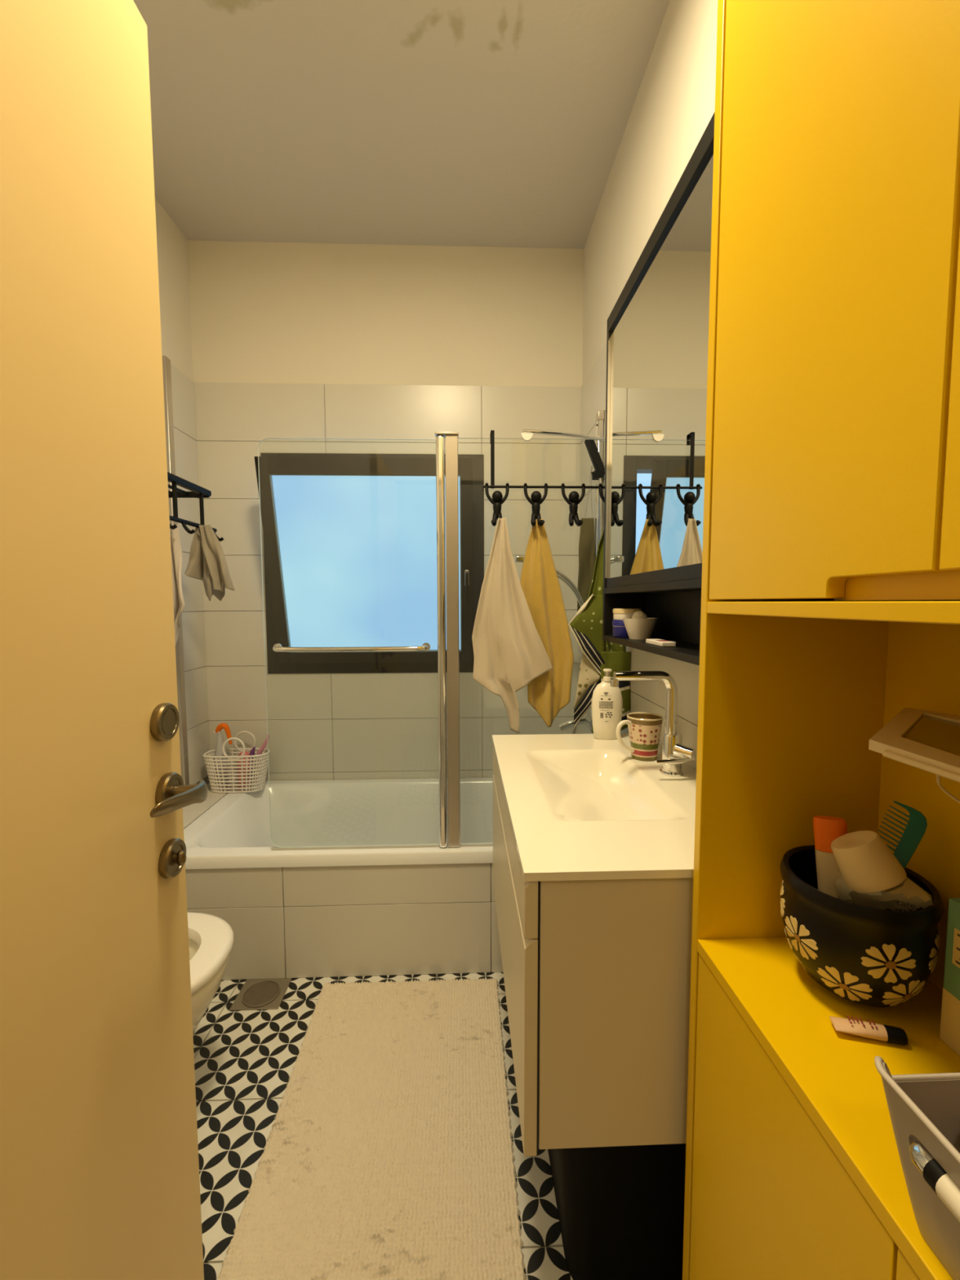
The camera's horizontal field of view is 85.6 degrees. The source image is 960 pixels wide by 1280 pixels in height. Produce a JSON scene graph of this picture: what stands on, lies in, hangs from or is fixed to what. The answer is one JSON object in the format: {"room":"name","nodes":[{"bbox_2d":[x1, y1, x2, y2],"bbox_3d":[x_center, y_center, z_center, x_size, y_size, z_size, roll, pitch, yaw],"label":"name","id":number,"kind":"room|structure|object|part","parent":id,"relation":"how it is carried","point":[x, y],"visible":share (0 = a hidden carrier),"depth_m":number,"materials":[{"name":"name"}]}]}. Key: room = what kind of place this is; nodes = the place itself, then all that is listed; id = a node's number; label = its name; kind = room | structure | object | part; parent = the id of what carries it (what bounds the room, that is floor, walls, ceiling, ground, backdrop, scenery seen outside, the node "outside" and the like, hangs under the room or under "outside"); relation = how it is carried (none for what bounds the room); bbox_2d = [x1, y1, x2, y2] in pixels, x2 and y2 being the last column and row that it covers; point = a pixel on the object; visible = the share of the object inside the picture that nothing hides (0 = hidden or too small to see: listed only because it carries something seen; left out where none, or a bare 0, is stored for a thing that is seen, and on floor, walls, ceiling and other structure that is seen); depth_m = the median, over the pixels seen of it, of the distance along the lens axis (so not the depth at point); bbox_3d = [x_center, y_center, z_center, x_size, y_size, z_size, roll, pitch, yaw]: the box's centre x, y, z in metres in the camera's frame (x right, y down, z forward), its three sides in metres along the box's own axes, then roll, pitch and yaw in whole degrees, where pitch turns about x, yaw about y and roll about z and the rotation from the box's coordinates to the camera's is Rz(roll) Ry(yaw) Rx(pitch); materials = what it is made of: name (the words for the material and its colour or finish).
{"room":"bathroom","nodes":[
{"label":"bathroom","id":0,"kind":"room"},
{"bbox_2d":[155,198,209,784],"bbox_3d":[-1.270,-0.138,0.468,0.127,2.970,4.044,0,4,-2],"label":"wall","id":1,"kind":"structure","parent":0,"point":[171,244],"depth_m":2.25,"materials":[{"name":"tile"}]},
{"bbox_2d":[162,355,189,785],"bbox_3d":[-1.266,-0.232,2.160,0.016,1.824,0.038,0,4,-2],"label":"trim","id":2,"kind":"structure","parent":1,"relation":"attached to","point":[166,371],"depth_m":2.16,"materials":[{"name":"silver metal"}]},
{"bbox_2d":[167,471,223,541],"bbox_3d":[-1.104,-0.438,1.634,0.305,0.182,0.640,0,4,-2],"label":"towel shelf","id":3,"kind":"object","parent":1,"relation":"attached to","point":[197,491],"visible":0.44,"depth_m":1.77,"materials":[{"name":"black metal"}]},
{"bbox_3d":[-0.993,-0.453,1.687,0.013,0.116,0.013,-2,5,-24],"label":"drop rod","id":4,"kind":"part","parent":3,"relation":"part of","materials":[{"name":"black plastic"}]},
{"bbox_2d":[169,524,185,644],"bbox_3d":[-1.004,-0.170,1.679,0.119,0.398,0.074,0,4,-2],"label":"towel","id":5,"kind":"object","parent":3,"relation":"hanging from","point":[179,604],"visible":0.37,"depth_m":1.67,"materials":[{"name":"grey fabric"}]},
{"bbox_3d":[-1.128,-0.530,1.888,0.275,0.022,0.012,0,4,-2],"label":"arm","id":6,"kind":"part","parent":3,"relation":"part of","materials":[{"name":"black plastic"}]},
{"bbox_3d":[-0.991,-0.517,1.610,0.030,0.022,0.595,0,4,-2],"label":"rail","id":7,"kind":"part","parent":3,"relation":"part of","materials":[{"name":"black plastic"}]},
{"bbox_3d":[-0.991,-0.390,1.642,0.015,0.018,0.640,0,4,-2],"label":"hook rail","id":8,"kind":"part","parent":3,"relation":"part of","materials":[{"name":"black plastic"}]},
{"bbox_3d":[-1.000,-0.466,1.862,0.013,0.116,0.013,-2,5,-24],"label":"drop rod","id":9,"kind":"part","parent":3,"relation":"part of","materials":[{"name":"black plastic"}]},
{"bbox_2d":[184,524,234,600],"bbox_3d":[-0.960,-0.271,1.842,0.176,0.266,0.074,0,4,5],"label":"towel","id":10,"kind":"object","parent":3,"relation":"hanging from","point":[207,563],"visible":1,"depth_m":1.82,"materials":[{"name":"beige fabric"}]},
{"bbox_2d":[187,911,234,1034],"bbox_3d":[-0.930,0.761,1.260,0.610,0.740,0.372,0,4,-2],"label":"toilet","id":11,"kind":"object","parent":1,"relation":"attached to","point":[211,938],"visible":0.16,"depth_m":1.28,"materials":[{"name":"beige ceramic"}]},
{"bbox_3d":[-0.859,0.783,1.265,0.467,0.027,0.372,0,4,-2],"label":"seat","id":12,"kind":"part","parent":11,"relation":"part of","materials":[{"name":"white"}]},
{"bbox_2d":[192,971,573,1279],"bbox_3d":[-0.310,1.291,0.556,1.795,0.100,3.944,0,4,-2],"label":"floor","id":13,"kind":"structure","parent":0,"point":[244,1060],"depth_m":1.32,"materials":[{"name":"tile"}]},
{"bbox_2d":[229,977,292,1010],"bbox_3d":[-0.714,1.156,1.696,0.152,0.007,0.134,0,4,-2],"label":"floor drain","id":14,"kind":"object","parent":13,"relation":"on","point":[255,993],"visible":1,"depth_m":1.69,"materials":[{"name":"silver metal"}]},
{"bbox_2d":[182,782,502,979],"bbox_3d":[-0.391,0.908,2.127,1.748,0.438,0.735,0,4,-2],"label":"apron","id":15,"kind":"object","parent":13,"relation":"on","point":[440,918],"visible":0.55,"depth_m":1.76,"materials":[{"name":"tile"}]},
{"bbox_2d":[202,730,270,793],"bbox_3d":[-1.093,0.548,2.333,0.283,0.253,0.130,0,4,-2],"label":"plastic basket","id":16,"kind":"object","parent":15,"relation":"on","point":[262,762],"visible":0.94,"depth_m":2.29,"materials":[{"name":"white plastic"}]},
{"bbox_2d":[213,723,232,790],"bbox_3d":[-1.155,0.521,2.334,0.079,0.299,0.052,0,4,-2],"label":"spray bottle","id":17,"kind":"object","parent":16,"relation":"in","point":[220,740],"visible":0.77,"depth_m":2.32,"materials":[{"name":"grey plastic"}]},
{"bbox_2d":[222,737,245,759],"bbox_3d":[-1.079,0.478,2.271,0.100,0.104,0.010,0,4,-2],"label":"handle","id":18,"kind":"object","parent":16,"relation":"on","point":[231,757],"depth_m":2.27,"materials":[{"name":"white plastic"}]},
{"bbox_2d":[237,751,251,787],"bbox_3d":[-1.066,0.587,2.347,0.060,0.165,0.060,0,4,-2],"label":"bottle","id":19,"kind":"object","parent":16,"relation":"in","point":[246,753],"visible":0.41,"depth_m":2.32,"materials":[{"name":"pink plastic"}]},
{"bbox_2d":[234,730,255,751],"bbox_3d":[-1.083,0.469,2.387,0.099,0.103,0.009,0,4,-2],"label":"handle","id":20,"kind":"object","parent":16,"relation":"on","point":[244,731],"depth_m":2.38,"materials":[{"name":"white plastic"}]},
{"bbox_2d":[248,746,255,783],"bbox_3d":[-1.030,0.567,2.341,0.035,0.172,0.024,0,4,-2],"label":"tube","id":21,"kind":"object","parent":16,"relation":"in","point":[252,751],"visible":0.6,"depth_m":2.33,"materials":[{"name":"purple plastic"}]},
{"bbox_2d":[253,733,269,785],"bbox_3d":[-0.984,0.538,2.331,0.079,0.232,0.020,0,4,-2],"label":"brush","id":22,"kind":"object","parent":16,"relation":"in","point":[260,750],"visible":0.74,"depth_m":2.32,"materials":[{"name":"pink plastic"}]},
{"bbox_2d":[183,777,493,869],"bbox_3d":[-0.314,0.871,2.123,1.594,0.363,0.740,0,4,-2],"label":"bathtub","id":23,"kind":"object","parent":15,"relation":"on","point":[234,833],"visible":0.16,"depth_m":2.40,"materials":[{"name":"white ceramic"}]},
{"bbox_2d":[257,431,622,850],"bbox_3d":[-0.112,0.021,1.719,1.203,1.388,0.072,0,4,-2],"label":"screen","id":24,"kind":"object","parent":23,"relation":"on","point":[446,449],"visible":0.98,"depth_m":1.72,"materials":[{"name":"clear glass"}]},
{"bbox_3d":[-0.424,0.028,1.727,0.580,1.360,0.006,0,4,-2],"label":"glass pane","id":25,"kind":"part","parent":24,"relation":"part of","materials":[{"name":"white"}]},
{"bbox_3d":[-0.128,0.023,1.736,0.028,1.378,0.034,0,4,-2],"label":"post","id":26,"kind":"part","parent":24,"relation":"part of","materials":[{"name":"silver metal"}]},
{"bbox_3d":[0.204,0.021,1.750,0.569,1.366,0.006,0,4,-2],"label":"glass pane","id":27,"kind":"part","parent":24,"relation":"part of","materials":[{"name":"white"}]},
{"bbox_2d":[482,430,604,526],"bbox_3d":[0.247,-0.522,1.679,0.476,0.312,0.096,0,4,-2],"label":"hook rack","id":28,"kind":"object","parent":24,"relation":"hanging from","point":[536,500],"visible":0.77,"depth_m":1.68,"materials":[{"name":"black plastic"}]},
{"bbox_2d":[471,517,552,733],"bbox_3d":[0.104,-0.040,1.665,0.262,0.692,0.046,0,4,-2],"label":"hand towel","id":29,"kind":"object","parent":28,"relation":"hanging from","point":[509,652],"visible":1,"depth_m":1.66,"materials":[{"name":"beige fabric"}]},
{"bbox_3d":[0.247,-0.499,1.690,0.476,0.008,0.008,0,4,-2],"label":"rail","id":30,"kind":"part","parent":28,"relation":"part of","materials":[{"name":"black plastic"}]},
{"bbox_2d":[520,519,573,727],"bbox_3d":[0.215,-0.052,1.701,0.180,0.680,0.040,0,4,-2],"label":"hand towel","id":31,"kind":"object","parent":28,"relation":"hanging from","point":[549,692],"visible":0.83,"depth_m":1.70,"materials":[{"name":"yellow fabric"}]},
{"bbox_2d":[568,529,631,733],"bbox_3d":[0.391,-0.029,1.711,0.211,0.724,0.072,0,4,-2],"label":"kitchen towel","id":32,"kind":"object","parent":28,"relation":"hanging from","point":[598,654],"visible":0.52,"depth_m":1.70,"materials":[{"name":"green fabric"}]},
{"bbox_2d":[217,977,527,1279],"bbox_3d":[-0.208,1.195,1.063,0.589,0.016,1.365,0,4,-2],"label":"bath mat","id":33,"kind":"object","parent":13,"relation":"on","point":[388,1154],"visible":1,"depth_m":1.20,"materials":[{"name":"beige fabric"}]},
{"bbox_2d":[547,1143,685,1279],"bbox_3d":[0.323,1.016,1.103,0.391,0.365,0.378,0,4,-2],"label":"bin","id":34,"kind":"object","parent":13,"relation":"on","point":[620,1209],"visible":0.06,"depth_m":0.93,"materials":[{"name":"black plastic"}]},
{"bbox_2d":[682,0,959,1279],"bbox_3d":[0.458,-0.050,0.352,0.265,2.600,0.767,0,4,-2],"label":"storage cabinet","id":35,"kind":"object","parent":13,"relation":"on","point":[830,585],"visible":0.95,"depth_m":0.56,"materials":[{"name":"yellow paint"}]},
{"bbox_3d":[0.331,0.816,0.604,0.018,0.706,0.338,0,4,-2],"label":"door","id":36,"kind":"part","parent":35,"relation":"part of","materials":[{"name":"yellow paint"}]},
{"bbox_2d":[697,937,959,1279],"bbox_3d":[0.457,0.467,0.390,0.260,0.018,0.731,0,4,-2],"label":"niche shelf","id":37,"kind":"object","parent":35,"relation":"attached to","point":[832,1077],"depth_m":0.56,"materials":[{"name":"yellow paint"}]},
{"bbox_3d":[0.327,-0.692,0.495,0.018,1.300,0.338,0,4,-2],"label":"door","id":38,"kind":"part","parent":35,"relation":"part of","materials":[{"name":"yellow paint"}]},
{"bbox_2d":[779,844,943,1007],"bbox_3d":[0.470,0.366,0.652,0.164,0.145,0.164,0,4,-2],"label":"flower bowl","id":39,"kind":"object","parent":35,"relation":"on","point":[860,954],"visible":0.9,"depth_m":0.59,"materials":[{"name":"black ceramic"}]},
{"bbox_2d":[813,815,847,897],"bbox_3d":[0.451,0.308,0.660,0.034,0.161,0.053,0,4,-2],"label":"tube","id":40,"kind":"object","parent":39,"relation":"in","point":[827,829],"visible":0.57,"depth_m":0.66,"materials":[{"name":"beige plastic"}]},
{"bbox_2d":[831,830,933,911],"bbox_3d":[0.471,0.298,0.611,0.098,0.140,0.066,4,6,43],"label":"tube","id":41,"kind":"object","parent":39,"relation":"in","point":[871,876],"visible":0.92,"depth_m":0.59,"materials":[{"name":"beige plastic"}]},
{"bbox_2d":[877,800,927,868],"bbox_3d":[0.511,0.260,0.643,0.069,0.115,0.027,0,4,-2],"label":"comb","id":42,"kind":"object","parent":39,"relation":"in","point":[914,831],"visible":0.59,"depth_m":0.64,"materials":[{"name":"teal plastic"}]},
{"bbox_2d":[829,1015,907,1044],"bbox_3d":[0.434,0.436,0.579,0.069,0.015,0.021,1,4,16],"label":"tube","id":43,"kind":"object","parent":35,"relation":"on","point":[887,1033],"visible":1,"depth_m":0.57,"materials":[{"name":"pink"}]},
{"bbox_3d":[0.344,0.843,0.242,0.018,0.706,0.382,0,4,-2],"label":"door","id":44,"kind":"part","parent":35,"relation":"part of","materials":[{"name":"yellow paint"}]},
{"bbox_2d":[868,706,959,803],"bbox_3d":[0.483,0.120,0.508,0.197,0.074,0.328,0,4,-2],"label":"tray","id":45,"kind":"object","parent":35,"relation":"attached to","point":[890,741],"visible":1,"depth_m":0.49,"materials":[{"name":"beige plastic"}]},
{"bbox_3d":[0.484,0.104,0.507,0.193,0.010,0.328,0,4,-2],"label":"tray frame","id":46,"kind":"part","parent":45,"relation":"part of","materials":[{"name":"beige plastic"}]},
{"bbox_3d":[0.487,0.136,0.461,0.191,0.049,0.025,0,4,-2],"label":"cord","id":47,"kind":"part","parent":45,"relation":"part of","materials":[{"name":"beige plastic"}]},
{"bbox_2d":[874,1056,959,1279],"bbox_3d":[0.419,0.406,0.265,0.203,0.121,0.335,0,4,-2],"label":"storage basket","id":48,"kind":"object","parent":35,"relation":"on","point":[924,1108],"visible":0.99,"depth_m":0.39,"materials":[{"name":"beige plastic"}]},
{"bbox_2d":[909,1140,959,1222],"bbox_3d":[0.330,0.385,0.264,0.021,0.024,0.238,0,4,-3],"label":"makeup brush","id":49,"kind":"object","parent":48,"relation":"in","point":[933,1173],"visible":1,"depth_m":0.36,"materials":[{"name":"beige plastic"}]},
{"bbox_3d":[0.588,-0.051,0.357,0.005,2.560,0.731,0,4,-2],"label":"panel","id":50,"kind":"part","parent":35,"relation":"part of","materials":[{"name":"yellow paint"}]},
{"bbox_3d":[0.340,-0.665,0.133,0.018,1.300,0.382,0,4,-2],"label":"door","id":51,"kind":"part","parent":35,"relation":"part of","materials":[{"name":"yellow paint"}]},
{"bbox_2d":[939,897,959,1056],"bbox_3d":[0.540,0.365,0.537,0.056,0.163,0.070,0,4,-2],"label":"box","id":52,"kind":"object","parent":35,"relation":"in","point":[949,1033],"visible":1,"depth_m":0.56,"materials":[{"name":"green cardboard"}]},
{"bbox_3d":[0.513,0.415,0.556,0.001,0.059,0.037,0,4,-2],"label":"cream panel","id":53,"kind":"part","parent":52,"relation":"part of","materials":[{"name":"brown cardboard"}]},
{"bbox_2d":[951,927,959,968],"bbox_3d":[0.512,0.331,0.541,0.001,0.040,0.038,0,4,-2],"label":"print","id":54,"kind":"object","parent":52,"relation":"attached to","point":[955,931],"depth_m":0.56,"materials":[{"name":"paper"}]},
{"bbox_2d":[187,240,583,781],"bbox_3d":[-0.406,-0.285,2.464,1.757,2.970,0.107,0,4,-2],"label":"wall","id":55,"kind":"structure","parent":0,"point":[345,344],"depth_m":2.36,"materials":[{"name":"tile"}]},
{"bbox_2d":[253,453,484,673],"bbox_3d":[-0.483,-0.341,2.312,1.012,1.008,0.336,0,4,-2],"label":"window","id":56,"kind":"structure","parent":55,"relation":"in","point":[350,540],"depth_m":2.27,"materials":[{"name":"grey"}]},
{"bbox_3d":[-0.476,-0.320,2.279,0.789,0.758,0.190,0,4,-2],"label":"pane","id":57,"kind":"part","parent":56,"relation":"part of","materials":[{"name":"blue"}]},
{"bbox_3d":[-0.058,-0.273,2.275,0.018,0.069,0.025,0,4,-2],"label":"handle plate","id":58,"kind":"part","parent":56,"relation":"part of","materials":[{"name":"silver metal"}]},
{"bbox_3d":[-0.057,-0.224,2.271,0.014,0.138,0.043,0,4,-2],"label":"handle","id":59,"kind":"part","parent":56,"relation":"part of","materials":[{"name":"black plastic"}]},
{"bbox_2d":[133,0,669,248],"bbox_3d":[-0.294,-1.671,0.343,2.045,0.100,4.144,0,4,-2],"label":"ceiling","id":60,"kind":"structure","parent":0,"point":[494,123],"depth_m":1.69,"materials":[{"name":"paint"}]},
{"bbox_2d":[577,0,717,770],"bbox_3d":[0.629,-0.149,0.536,0.187,2.970,4.044,0,4,-2],"label":"wall","id":61,"kind":"structure","parent":0,"point":[673,107],"depth_m":1.53,"materials":[{"name":"paint"}]},
{"bbox_2d":[514,555,583,607],"bbox_3d":[0.309,-0.191,2.084,0.340,0.292,0.040,0,4,-2],"label":"shower hose","id":62,"kind":"object","parent":61,"relation":"attached to","point":[562,577],"visible":0.35,"depth_m":2.08,"materials":[{"name":"silver metal"}]},
{"bbox_2d":[520,429,605,441],"bbox_3d":[0.314,-0.681,1.754,0.387,0.054,0.033,-2,5,-24],"label":"support arm","id":63,"kind":"object","parent":61,"relation":"attached to","point":[526,434],"visible":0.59,"depth_m":1.71,"materials":[{"name":"silver metal"}]},
{"bbox_2d":[558,711,592,731],"bbox_3d":[0.401,0.338,2.116,0.160,0.068,0.176,0,4,-2],"label":"mixer","id":64,"kind":"object","parent":61,"relation":"attached to","point":[587,717],"visible":0.67,"depth_m":2.10,"materials":[{"name":"silver metal"}]},
{"bbox_3d":[0.385,0.341,2.115,0.128,0.061,0.028,0,4,-2],"label":"spout","id":65,"kind":"part","parent":64,"relation":"part of","materials":[{"name":"silver metal"}]},
{"bbox_2d":[571,410,604,733],"bbox_3d":[0.402,-0.143,2.013,0.198,1.477,0.082,-3,5,-36],"label":"shower rail","id":66,"kind":"object","parent":61,"relation":"attached to","point":[595,451],"visible":0.34,"depth_m":2.00,"materials":[{"name":"silver metal"}]},
{"bbox_2d":[577,466,594,612],"bbox_3d":[0.437,-0.391,2.092,0.074,0.591,0.079,0,4,-2],"label":"back scrubber","id":67,"kind":"object","parent":66,"relation":"hanging from","point":[586,543],"visible":0.78,"depth_m":2.12,"materials":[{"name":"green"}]},
{"bbox_3d":[0.443,-0.590,2.071,0.033,0.191,0.065,0,4,-2],"label":"cord","id":68,"kind":"part","parent":67,"relation":"part of","materials":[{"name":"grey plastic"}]},
{"bbox_3d":[0.466,-0.400,2.041,0.022,0.955,0.032,0,4,-2],"label":"rail","id":69,"kind":"part","parent":66,"relation":"part of","materials":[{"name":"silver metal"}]},
{"bbox_2d":[493,746,693,1156],"bbox_3d":[0.284,0.551,1.193,0.462,0.446,0.795,0,4,-2],"label":"vanity cabinet","id":70,"kind":"object","parent":61,"relation":"attached to","point":[597,973],"visible":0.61,"depth_m":0.80,"materials":[{"name":"beige paint"}]},
{"bbox_3d":[0.063,0.375,1.173,0.020,0.092,0.795,0,4,-2],"label":"drawer","id":71,"kind":"part","parent":70,"relation":"part of","materials":[{"name":"beige paint"}]},
{"bbox_3d":[0.064,0.599,1.189,0.020,0.351,0.795,0,4,-2],"label":"drawer","id":72,"kind":"part","parent":70,"relation":"part of","materials":[{"name":"beige paint"}]},
{"bbox_2d":[492,733,696,881],"bbox_3d":[0.283,0.359,1.179,0.464,0.088,0.803,0,4,-2],"label":"washbasin","id":73,"kind":"object","parent":70,"relation":"in","point":[580,806],"visible":0.79,"depth_m":1.05,"materials":[{"name":"beige ceramic"}]},
{"bbox_2d":[591,668,622,739],"bbox_3d":[0.373,0.186,1.522,0.091,0.206,0.057,0,4,-2],"label":"soap bottle","id":74,"kind":"object","parent":73,"relation":"on","point":[606,707],"visible":0.95,"depth_m":1.50,"materials":[{"name":"beige plastic"}]},
{"bbox_2d":[599,692,613,721],"bbox_3d":[0.364,0.194,1.496,0.039,0.085,0.004,0,4,7],"label":"print","id":75,"kind":"object","parent":74,"relation":"attached to","point":[606,699],"depth_m":1.50,"materials":[{"name":"black"}]},
{"bbox_3d":[0.373,0.098,1.515,0.018,0.012,0.018,0,4,-2],"label":"pump stem","id":76,"kind":"part","parent":74,"relation":"part of","materials":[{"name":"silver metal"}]},
{"bbox_2d":[616,711,662,760],"bbox_3d":[0.404,0.248,1.330,0.125,0.110,0.089,0,4,-2],"label":"mug","id":77,"kind":"object","parent":73,"relation":"on","point":[644,728],"visible":1,"depth_m":1.30,"materials":[{"name":"ceramic"}]},
{"bbox_3d":[0.368,0.245,1.312,0.053,0.086,0.011,-2,4,-18],"label":"handle","id":78,"kind":"part","parent":77,"relation":"part of","materials":[{"name":"beige ceramic"}]},
{"bbox_2d":[610,671,695,776],"bbox_3d":[0.395,0.193,1.188,0.187,0.241,0.084,0,4,-2],"label":"faucet","id":79,"kind":"object","parent":73,"relation":"on","point":[674,753],"visible":1,"depth_m":1.19,"materials":[{"name":"silver metal"}]},
{"bbox_3d":[0.384,0.147,1.200,0.147,0.150,0.027,0,4,-2],"label":"spout","id":80,"kind":"part","parent":79,"relation":"part of","materials":[{"name":"silver metal"}]},
{"bbox_3d":[0.438,0.270,1.161,0.087,0.017,0.016,-1,4,-6],"label":"lever","id":81,"kind":"part","parent":79,"relation":"part of","materials":[{"name":"silver metal"}]},
{"bbox_3d":[0.310,0.575,0.809,0.438,0.438,0.018,0,4,-2],"label":"panel","id":82,"kind":"part","parent":70,"relation":"part of","materials":[{"name":"beige paint"}]},
{"bbox_2d":[602,111,715,665],"bbox_3d":[0.448,-0.433,1.124,0.130,0.927,0.819,0,4,-2],"label":"mirror","id":83,"kind":"object","parent":61,"relation":"attached to","point":[657,331],"visible":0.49,"depth_m":1.13,"materials":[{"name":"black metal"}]},
{"bbox_2d":[612,619,628,637],"bbox_3d":[0.410,-0.033,1.452,0.077,0.048,0.077,0,4,-2],"label":"jar","id":84,"kind":"object","parent":83,"relation":"on","point":[620,630],"visible":0.41,"depth_m":1.43,"materials":[{"name":"blue plastic"}]},
{"bbox_3d":[0.410,-0.049,1.451,0.077,0.017,0.077,0,4,-2],"label":"lid","id":85,"kind":"part","parent":84,"relation":"part of","materials":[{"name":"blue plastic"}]},
{"bbox_2d":[613,608,641,619],"bbox_3d":[0.411,-0.073,1.449,0.077,0.030,0.077,0,4,-2],"label":"lid","id":86,"kind":"object","parent":84,"relation":"on","point":[618,613],"visible":0.77,"depth_m":1.42,"materials":[{"name":"white plastic"}]},
{"bbox_3d":[0.411,-0.082,1.449,0.077,0.012,0.077,0,4,-2],"label":"lid","id":87,"kind":"part","parent":86,"relation":"part of","materials":[{"name":"beige plastic"}]},
{"bbox_2d":[622,617,657,639],"bbox_3d":[0.423,-0.030,1.373,0.090,0.055,0.090,0,4,-2],"label":"cup","id":88,"kind":"object","parent":83,"relation":"on","point":[637,628],"visible":0.94,"depth_m":1.34,"materials":[{"name":"white ceramic"}]},
{"bbox_2d":[631,610,647,618],"bbox_3d":[0.421,-0.058,1.367,0.038,0.038,0.038,0,4,-2],"label":"ball","id":89,"kind":"object","parent":88,"relation":"in","point":[637,615],"visible":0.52,"depth_m":1.35,"materials":[{"name":"white"}]},
{"bbox_2d":[645,639,675,646],"bbox_3d":[0.410,0.006,1.179,0.032,0.011,0.100,0,4,-2],"label":"soap box","id":90,"kind":"object","parent":83,"relation":"on","point":[660,642],"visible":1,"depth_m":1.15,"materials":[{"name":"white plastic"}]},
{"bbox_2d":[645,591,701,644],"bbox_3d":[0.511,-0.048,1.154,0.005,0.122,0.787,0,4,-2],"label":"shelf","id":91,"kind":"object","parent":83,"relation":"attached to","point":[677,614],"depth_m":1.32,"materials":[{"name":"black wood"}]},
{"bbox_3d":[-0.292,-0.148,-0.127,1.800,2.870,0.110,0,4,-2],"label":"wall","id":92,"kind":"structure","parent":0,"visible":0},
{"bbox_2d":[0,0,207,1279],"bbox_3d":[-0.421,0.220,0.372,0.103,2.049,0.831,0,4,-2],"label":"door","id":93,"kind":"structure","parent":92,"relation":"in","point":[100,1180],"depth_m":0.58,"materials":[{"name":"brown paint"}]},
{"bbox_2d":[161,709,176,734],"bbox_3d":[-0.434,0.114,0.723,0.001,0.034,0.034,0,4,-2],"label":"door lock","id":94,"kind":"object","parent":93,"relation":"attached to","point":[168,716],"depth_m":0.72,"materials":[{"name":"silver metal"}]},
{"bbox_3d":[-0.396,0.213,0.684,0.048,0.044,0.138,-2,4,-18],"label":"handle","id":95,"kind":"part","parent":93,"relation":"part of","materials":[{"name":"silver metal"}]}
]}

